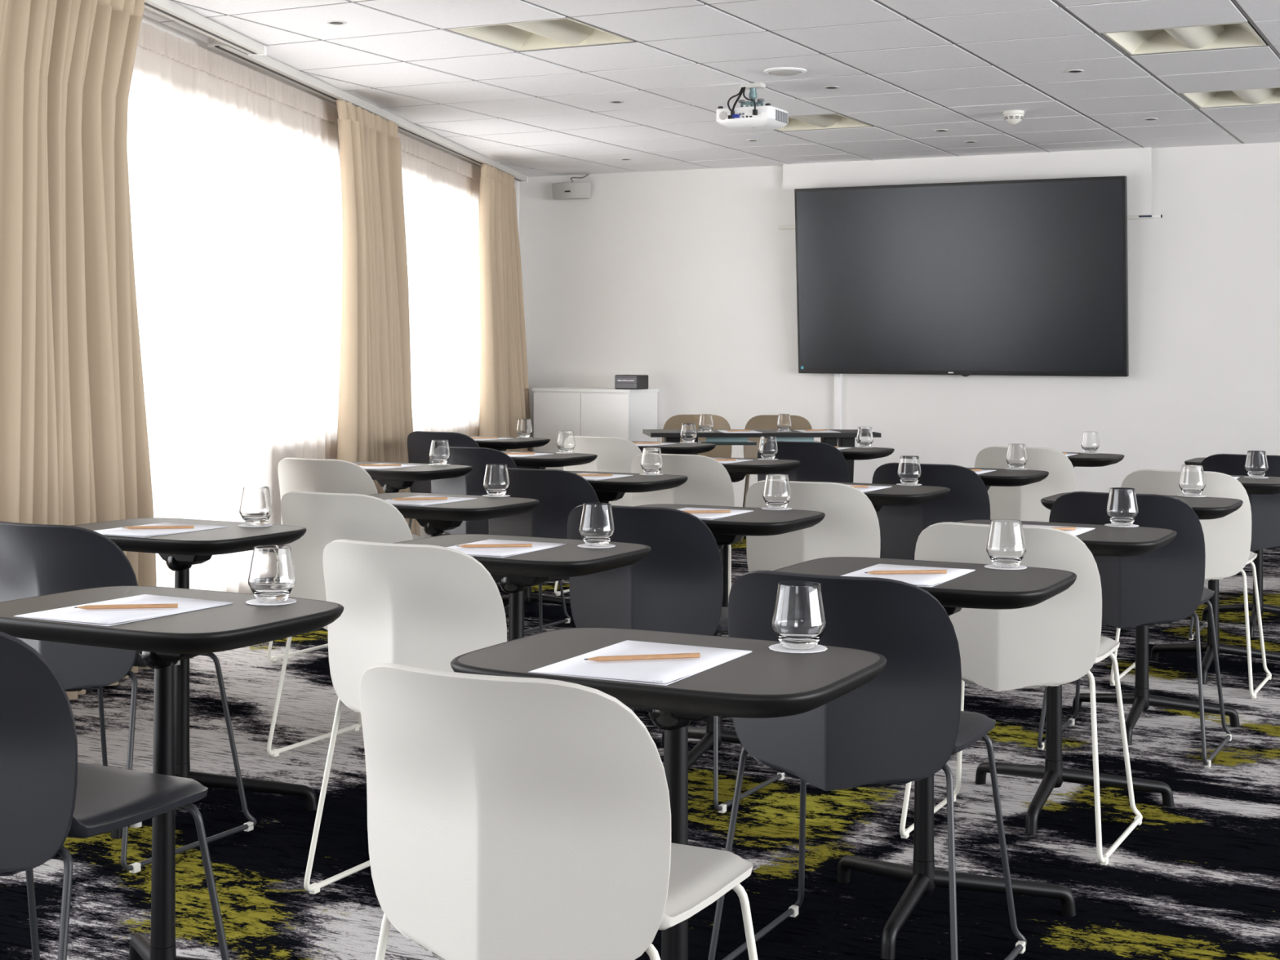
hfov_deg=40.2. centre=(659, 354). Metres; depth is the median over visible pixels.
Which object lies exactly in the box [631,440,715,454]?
table
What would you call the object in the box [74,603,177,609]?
pencil
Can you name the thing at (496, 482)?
drinking glass
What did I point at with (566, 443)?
drinking glass
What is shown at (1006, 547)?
drinking glass
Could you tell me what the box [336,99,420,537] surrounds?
drape
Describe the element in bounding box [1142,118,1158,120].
recessed light
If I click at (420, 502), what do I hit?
paper
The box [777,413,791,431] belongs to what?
drinking glass
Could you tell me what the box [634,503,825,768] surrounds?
table
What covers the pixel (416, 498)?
pencil
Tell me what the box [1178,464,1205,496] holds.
drinking glass
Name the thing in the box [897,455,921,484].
drinking glass
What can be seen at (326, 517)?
chair
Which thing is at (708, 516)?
paper
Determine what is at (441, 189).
sheer curtain
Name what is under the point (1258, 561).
table
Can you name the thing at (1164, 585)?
chair
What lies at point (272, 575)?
drinking glass
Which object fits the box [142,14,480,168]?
wall
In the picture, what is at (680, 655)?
pencil
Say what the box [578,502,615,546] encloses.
drinking glass
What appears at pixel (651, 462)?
drinking glass
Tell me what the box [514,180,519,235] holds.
trim
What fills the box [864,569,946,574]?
pencil
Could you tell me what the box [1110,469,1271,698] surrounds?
chair
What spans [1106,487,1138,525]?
drinking glass
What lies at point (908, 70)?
ceiling
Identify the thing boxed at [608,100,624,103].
recessed light
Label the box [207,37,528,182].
rail
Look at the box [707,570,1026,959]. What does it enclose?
chair
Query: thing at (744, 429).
pencil
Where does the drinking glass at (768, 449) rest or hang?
on the coaster
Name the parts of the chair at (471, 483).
backrest, sled frame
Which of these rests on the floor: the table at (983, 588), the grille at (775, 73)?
the table at (983, 588)
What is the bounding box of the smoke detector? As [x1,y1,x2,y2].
[1003,110,1024,124]
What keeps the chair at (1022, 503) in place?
on the floor
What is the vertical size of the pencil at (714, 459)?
0.007 m
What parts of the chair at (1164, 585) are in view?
backrest, sled frame, seat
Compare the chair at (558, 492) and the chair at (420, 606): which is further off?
the chair at (558, 492)
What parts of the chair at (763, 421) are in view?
sled frame, backrest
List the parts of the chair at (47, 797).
backrest, sled frame, seat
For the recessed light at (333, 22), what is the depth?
7.00 m
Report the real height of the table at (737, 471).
0.722 m
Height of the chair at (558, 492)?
0.774 m
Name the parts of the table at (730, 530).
leg, leg, leg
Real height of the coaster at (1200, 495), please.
0.002 m
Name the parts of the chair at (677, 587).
backrest, sled frame, seat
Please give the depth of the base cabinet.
12.37 m
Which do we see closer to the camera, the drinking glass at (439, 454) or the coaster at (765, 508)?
the coaster at (765, 508)
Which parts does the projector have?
socket panel, thumb knob, ceiling plate, thumb knob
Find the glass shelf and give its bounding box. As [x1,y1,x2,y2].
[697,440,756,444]
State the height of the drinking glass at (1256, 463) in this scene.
0.096 m
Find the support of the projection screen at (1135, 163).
hanging from the ceiling
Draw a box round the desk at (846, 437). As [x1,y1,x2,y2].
[642,429,880,482]
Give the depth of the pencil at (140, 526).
4.30 m
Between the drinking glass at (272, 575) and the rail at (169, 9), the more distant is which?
the rail at (169, 9)
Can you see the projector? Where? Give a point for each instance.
(756, 117)
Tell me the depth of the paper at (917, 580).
3.50 m
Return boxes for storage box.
[614,374,648,389]
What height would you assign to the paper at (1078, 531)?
0.003 m
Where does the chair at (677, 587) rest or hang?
on the floor
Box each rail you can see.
[144,0,266,55]
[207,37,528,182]
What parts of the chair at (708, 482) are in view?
backrest, sled frame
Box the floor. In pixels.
[0,533,1279,959]
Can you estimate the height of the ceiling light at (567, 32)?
0.095 m
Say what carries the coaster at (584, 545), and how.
on the table at (513, 574)
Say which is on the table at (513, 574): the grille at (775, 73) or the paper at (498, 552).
the paper at (498, 552)
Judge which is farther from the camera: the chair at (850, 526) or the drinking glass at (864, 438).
the drinking glass at (864, 438)
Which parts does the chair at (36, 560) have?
backrest, seat, sled frame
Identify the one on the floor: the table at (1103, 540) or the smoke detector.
the table at (1103, 540)
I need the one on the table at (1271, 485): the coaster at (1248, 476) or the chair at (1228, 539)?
the coaster at (1248, 476)
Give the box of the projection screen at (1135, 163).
[777,146,1162,229]
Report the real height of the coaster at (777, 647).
0.002 m
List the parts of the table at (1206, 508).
leg, leg, leg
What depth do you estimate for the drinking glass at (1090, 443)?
7.99 m
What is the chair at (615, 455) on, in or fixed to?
on the floor
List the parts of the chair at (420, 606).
sled frame, backrest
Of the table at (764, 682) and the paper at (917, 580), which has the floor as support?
the table at (764, 682)
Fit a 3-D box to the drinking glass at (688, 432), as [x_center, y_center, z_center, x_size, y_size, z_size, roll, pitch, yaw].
[0.144,0.391,8.741,0.083,0.096,0.083,0,0,26]
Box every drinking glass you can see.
[239,486,272,525]
[248,544,296,603]
[429,440,450,464]
[483,463,510,496]
[516,418,532,437]
[556,431,575,453]
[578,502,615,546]
[640,447,662,474]
[680,422,697,442]
[698,413,713,431]
[758,435,777,459]
[762,474,791,508]
[771,581,826,649]
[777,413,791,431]
[856,426,873,447]
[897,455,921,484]
[986,519,1026,567]
[1005,444,1027,468]
[1080,431,1099,453]
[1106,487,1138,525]
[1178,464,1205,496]
[1244,450,1268,477]
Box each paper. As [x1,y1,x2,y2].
[13,594,232,626]
[93,522,227,537]
[360,463,421,469]
[383,495,476,506]
[445,539,567,557]
[472,437,509,440]
[507,452,551,457]
[528,640,751,685]
[576,472,632,480]
[635,442,675,446]
[678,507,753,519]
[712,457,753,463]
[717,430,761,432]
[795,430,839,432]
[837,447,851,449]
[840,564,975,586]
[848,484,892,492]
[973,469,995,474]
[1022,524,1095,535]
[1064,453,1076,456]
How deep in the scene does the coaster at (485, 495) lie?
5.38 m
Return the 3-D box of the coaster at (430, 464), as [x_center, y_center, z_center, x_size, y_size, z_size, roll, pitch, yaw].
[-0.870,0.433,6.890,0.087,0.002,0.088,0,0,-16]
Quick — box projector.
[715,82,787,131]
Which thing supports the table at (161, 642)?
on the floor
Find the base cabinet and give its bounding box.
[532,386,658,470]
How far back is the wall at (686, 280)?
11.84 m
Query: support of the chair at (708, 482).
on the floor
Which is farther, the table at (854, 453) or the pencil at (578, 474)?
the table at (854, 453)
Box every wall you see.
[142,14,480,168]
[519,142,1279,506]
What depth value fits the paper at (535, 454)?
7.56 m
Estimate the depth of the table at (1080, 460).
7.66 m
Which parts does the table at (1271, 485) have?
leg, leg, leg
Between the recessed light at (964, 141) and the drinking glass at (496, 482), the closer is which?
the drinking glass at (496, 482)
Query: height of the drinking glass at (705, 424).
0.096 m
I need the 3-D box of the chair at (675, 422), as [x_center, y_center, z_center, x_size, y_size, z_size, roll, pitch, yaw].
[0.230,0.774,11.058,0.492,0.774,0.519,0,0,2]
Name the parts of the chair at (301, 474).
sled frame, backrest, seat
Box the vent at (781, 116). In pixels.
[775,109,787,123]
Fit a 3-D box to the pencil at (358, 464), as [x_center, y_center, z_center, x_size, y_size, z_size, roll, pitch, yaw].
[-1.084,0.426,6.743,0.170,0.007,0.006,0,0,-8]
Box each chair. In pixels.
[0,520,256,873]
[0,631,230,959]
[266,457,422,662]
[266,490,413,756]
[303,539,506,893]
[360,662,757,959]
[407,431,499,585]
[429,446,571,633]
[487,467,599,632]
[554,435,642,595]
[567,504,785,813]
[631,453,744,600]
[662,414,732,457]
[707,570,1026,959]
[739,414,812,542]
[745,480,880,572]
[757,440,849,482]
[871,462,990,559]
[899,522,1142,865]
[974,446,1076,522]
[1037,491,1231,768]
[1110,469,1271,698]
[1188,453,1279,639]
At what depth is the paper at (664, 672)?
2.47 m
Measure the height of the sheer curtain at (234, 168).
2.418 m
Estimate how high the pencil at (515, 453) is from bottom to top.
0.007 m
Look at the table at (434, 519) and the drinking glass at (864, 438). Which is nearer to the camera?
the table at (434, 519)
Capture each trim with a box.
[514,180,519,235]
[834,373,842,446]
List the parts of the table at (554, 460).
leg, leg, leg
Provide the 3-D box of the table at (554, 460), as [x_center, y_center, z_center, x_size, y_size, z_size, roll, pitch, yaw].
[-0.587,0.797,7.644,0.574,0.722,0.453,0,0,26]
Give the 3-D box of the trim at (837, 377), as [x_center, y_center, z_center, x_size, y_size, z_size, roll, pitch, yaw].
[1.219,0.542,11.962,0.048,1.250,0.032,0,0,26]
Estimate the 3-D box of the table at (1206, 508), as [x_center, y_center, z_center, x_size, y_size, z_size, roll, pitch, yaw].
[1.497,0.810,5.425,0.574,0.722,0.453,0,0,26]
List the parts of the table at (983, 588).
leg, leg, leg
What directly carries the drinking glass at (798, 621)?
on the coaster at (777, 647)
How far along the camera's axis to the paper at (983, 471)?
6.67 m
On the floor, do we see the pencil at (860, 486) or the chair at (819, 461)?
the chair at (819, 461)
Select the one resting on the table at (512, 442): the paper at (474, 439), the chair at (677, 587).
the paper at (474, 439)
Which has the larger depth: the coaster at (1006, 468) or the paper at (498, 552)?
the coaster at (1006, 468)
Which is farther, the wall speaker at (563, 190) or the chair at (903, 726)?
the wall speaker at (563, 190)
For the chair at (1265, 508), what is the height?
0.774 m
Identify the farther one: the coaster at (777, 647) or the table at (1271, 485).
the table at (1271, 485)
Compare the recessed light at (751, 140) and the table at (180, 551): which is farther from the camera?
the recessed light at (751, 140)
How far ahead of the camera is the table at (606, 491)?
6.14 m
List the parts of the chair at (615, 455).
sled frame, backrest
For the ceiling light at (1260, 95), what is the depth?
9.10 m
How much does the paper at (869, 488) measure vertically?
0.003 m
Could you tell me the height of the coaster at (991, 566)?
0.002 m
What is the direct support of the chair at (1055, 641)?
on the floor
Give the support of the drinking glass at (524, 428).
on the coaster
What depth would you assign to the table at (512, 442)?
8.82 m
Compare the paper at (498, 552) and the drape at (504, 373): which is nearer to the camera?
the paper at (498, 552)
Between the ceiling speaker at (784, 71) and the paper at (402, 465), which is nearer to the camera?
the paper at (402, 465)
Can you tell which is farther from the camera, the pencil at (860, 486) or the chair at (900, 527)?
the chair at (900, 527)
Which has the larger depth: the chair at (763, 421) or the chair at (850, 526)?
the chair at (763, 421)
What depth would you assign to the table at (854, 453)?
8.08 m
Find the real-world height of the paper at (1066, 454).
0.003 m
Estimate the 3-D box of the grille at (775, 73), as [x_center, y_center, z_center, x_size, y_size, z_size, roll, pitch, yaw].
[0.585,-1.310,8.136,0.155,0.013,0.155,0,0,26]
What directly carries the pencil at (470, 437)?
on the paper at (474, 439)
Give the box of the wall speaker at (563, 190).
[551,173,591,199]
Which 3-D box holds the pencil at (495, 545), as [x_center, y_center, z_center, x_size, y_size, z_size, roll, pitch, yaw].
[-0.373,0.431,3.938,0.170,0.007,0.006,0,0,-9]
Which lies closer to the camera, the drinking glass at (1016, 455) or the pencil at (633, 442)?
the drinking glass at (1016, 455)
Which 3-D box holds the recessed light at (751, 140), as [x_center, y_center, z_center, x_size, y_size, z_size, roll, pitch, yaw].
[0.576,-1.322,10.767,0.082,0.008,0.082,0,0,26]
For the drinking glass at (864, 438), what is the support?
on the coaster
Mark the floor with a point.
(1198, 878)
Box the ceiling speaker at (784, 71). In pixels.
[764,66,806,75]
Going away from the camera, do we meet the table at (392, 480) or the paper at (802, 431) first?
the table at (392, 480)
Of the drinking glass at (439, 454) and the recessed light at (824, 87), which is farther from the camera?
the recessed light at (824, 87)
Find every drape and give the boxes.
[0,0,156,699]
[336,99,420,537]
[478,164,531,451]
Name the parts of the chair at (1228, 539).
backrest, sled frame, seat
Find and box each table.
[0,586,343,959]
[72,517,317,838]
[351,462,472,493]
[367,492,539,537]
[391,533,651,640]
[450,627,886,959]
[468,435,550,450]
[500,450,597,615]
[568,471,688,502]
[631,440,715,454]
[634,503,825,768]
[710,457,799,607]
[773,556,1076,959]
[817,481,950,512]
[833,445,894,461]
[955,520,1177,834]
[968,467,1048,491]
[1040,492,1243,745]
[1066,452,1124,468]
[1150,475,1279,684]
[1184,457,1279,637]
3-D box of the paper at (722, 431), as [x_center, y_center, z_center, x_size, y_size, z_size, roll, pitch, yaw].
[0.447,0.430,9.790,0.210,0.003,0.298,0,0,-7]
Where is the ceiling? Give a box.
[142,0,1279,177]
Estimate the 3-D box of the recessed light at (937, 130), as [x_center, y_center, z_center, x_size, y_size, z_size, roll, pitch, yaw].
[1.650,-1.315,10.232,0.082,0.008,0.082,0,0,26]
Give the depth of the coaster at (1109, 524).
4.54 m
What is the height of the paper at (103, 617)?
0.003 m
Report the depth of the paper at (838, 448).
8.32 m
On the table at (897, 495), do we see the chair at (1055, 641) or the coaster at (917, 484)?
the coaster at (917, 484)
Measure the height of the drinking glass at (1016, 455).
0.096 m
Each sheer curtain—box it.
[127,21,342,594]
[398,132,480,537]
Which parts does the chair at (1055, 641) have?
backrest, sled frame, seat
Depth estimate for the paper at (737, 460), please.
7.23 m
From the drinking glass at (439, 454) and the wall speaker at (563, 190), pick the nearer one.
the drinking glass at (439, 454)
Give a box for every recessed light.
[326,20,346,25]
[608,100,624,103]
[746,139,759,142]
[823,85,839,88]
[934,128,948,131]
[964,141,977,142]
[1066,69,1084,73]
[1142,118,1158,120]
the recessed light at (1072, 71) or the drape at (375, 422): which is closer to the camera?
the recessed light at (1072, 71)
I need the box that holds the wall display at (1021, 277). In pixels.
[794,175,1128,377]
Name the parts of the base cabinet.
door, door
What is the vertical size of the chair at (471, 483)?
0.774 m
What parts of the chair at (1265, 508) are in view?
sled frame, backrest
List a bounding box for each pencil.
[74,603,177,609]
[122,525,193,528]
[358,464,400,466]
[390,497,447,500]
[457,543,532,547]
[470,436,497,438]
[505,452,534,454]
[577,474,612,475]
[584,653,700,661]
[633,442,661,444]
[683,510,730,513]
[714,458,736,460]
[727,429,750,431]
[804,429,826,431]
[850,484,868,487]
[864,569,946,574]
[1050,527,1075,530]
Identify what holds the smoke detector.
attached to the ceiling
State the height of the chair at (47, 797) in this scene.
0.774 m
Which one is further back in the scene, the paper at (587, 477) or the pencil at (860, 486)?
the paper at (587, 477)
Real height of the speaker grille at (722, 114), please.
0.042 m
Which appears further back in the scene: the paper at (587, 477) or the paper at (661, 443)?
the paper at (661, 443)
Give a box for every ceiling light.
[446,17,633,51]
[775,113,871,131]
[1102,21,1266,54]
[1180,87,1279,107]
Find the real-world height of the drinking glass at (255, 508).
0.096 m
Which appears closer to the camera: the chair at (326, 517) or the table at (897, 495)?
the chair at (326, 517)
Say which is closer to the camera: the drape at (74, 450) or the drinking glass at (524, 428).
the drape at (74, 450)
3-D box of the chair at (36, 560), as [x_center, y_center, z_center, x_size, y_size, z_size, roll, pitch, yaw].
[-1.312,0.765,4.135,0.492,0.774,0.519,0,0,26]
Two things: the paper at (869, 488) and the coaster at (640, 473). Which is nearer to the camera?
the paper at (869, 488)
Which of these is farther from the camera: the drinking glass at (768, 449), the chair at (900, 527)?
the drinking glass at (768, 449)
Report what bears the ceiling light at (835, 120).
attached to the ceiling
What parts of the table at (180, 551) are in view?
leg, leg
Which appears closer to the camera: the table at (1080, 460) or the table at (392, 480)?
the table at (392, 480)
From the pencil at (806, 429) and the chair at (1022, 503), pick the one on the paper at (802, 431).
the pencil at (806, 429)
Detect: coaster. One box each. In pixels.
[237,523,272,527]
[245,598,296,605]
[428,463,449,465]
[481,494,510,497]
[577,543,615,548]
[640,473,662,475]
[761,506,791,510]
[768,643,827,653]
[896,483,921,485]
[984,564,1026,569]
[1005,467,1027,469]
[1104,523,1138,527]
[1177,494,1205,497]
[1244,475,1268,478]
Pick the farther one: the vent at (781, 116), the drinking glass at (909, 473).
the vent at (781, 116)
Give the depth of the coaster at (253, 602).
3.05 m
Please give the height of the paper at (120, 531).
0.003 m
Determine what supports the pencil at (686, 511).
on the paper at (708, 516)
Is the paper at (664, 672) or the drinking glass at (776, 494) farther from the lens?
the drinking glass at (776, 494)
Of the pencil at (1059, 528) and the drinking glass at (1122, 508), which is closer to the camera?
the pencil at (1059, 528)
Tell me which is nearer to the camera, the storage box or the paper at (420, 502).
the paper at (420, 502)
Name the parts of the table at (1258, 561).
leg, leg, leg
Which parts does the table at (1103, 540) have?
leg, leg, leg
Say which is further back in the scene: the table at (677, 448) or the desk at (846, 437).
the desk at (846, 437)
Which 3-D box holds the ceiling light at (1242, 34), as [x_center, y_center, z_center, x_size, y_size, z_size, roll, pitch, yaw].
[2.192,-1.361,7.281,0.568,0.095,0.568,0,0,26]
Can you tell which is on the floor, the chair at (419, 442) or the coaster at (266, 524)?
the chair at (419, 442)
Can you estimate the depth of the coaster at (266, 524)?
4.40 m
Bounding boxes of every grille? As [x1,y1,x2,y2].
[719,111,727,119]
[768,70,801,75]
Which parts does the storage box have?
panel, panel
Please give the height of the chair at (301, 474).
0.774 m
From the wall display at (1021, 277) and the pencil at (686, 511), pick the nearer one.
the pencil at (686, 511)
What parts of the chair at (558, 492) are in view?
sled frame, backrest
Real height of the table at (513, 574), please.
0.722 m
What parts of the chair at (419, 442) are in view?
backrest, sled frame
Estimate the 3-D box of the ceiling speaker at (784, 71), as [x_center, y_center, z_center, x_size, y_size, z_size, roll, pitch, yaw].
[0.585,-1.313,8.136,0.200,0.020,0.200,0,0,26]
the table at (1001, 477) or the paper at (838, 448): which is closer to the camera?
the table at (1001, 477)
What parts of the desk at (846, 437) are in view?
leg, leg, leg, leg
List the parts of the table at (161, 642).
leg, leg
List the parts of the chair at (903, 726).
backrest, sled frame, seat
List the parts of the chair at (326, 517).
sled frame, backrest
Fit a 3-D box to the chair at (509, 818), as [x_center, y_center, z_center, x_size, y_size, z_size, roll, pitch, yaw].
[-0.131,0.772,2.337,0.492,0.774,0.519,0,0,26]

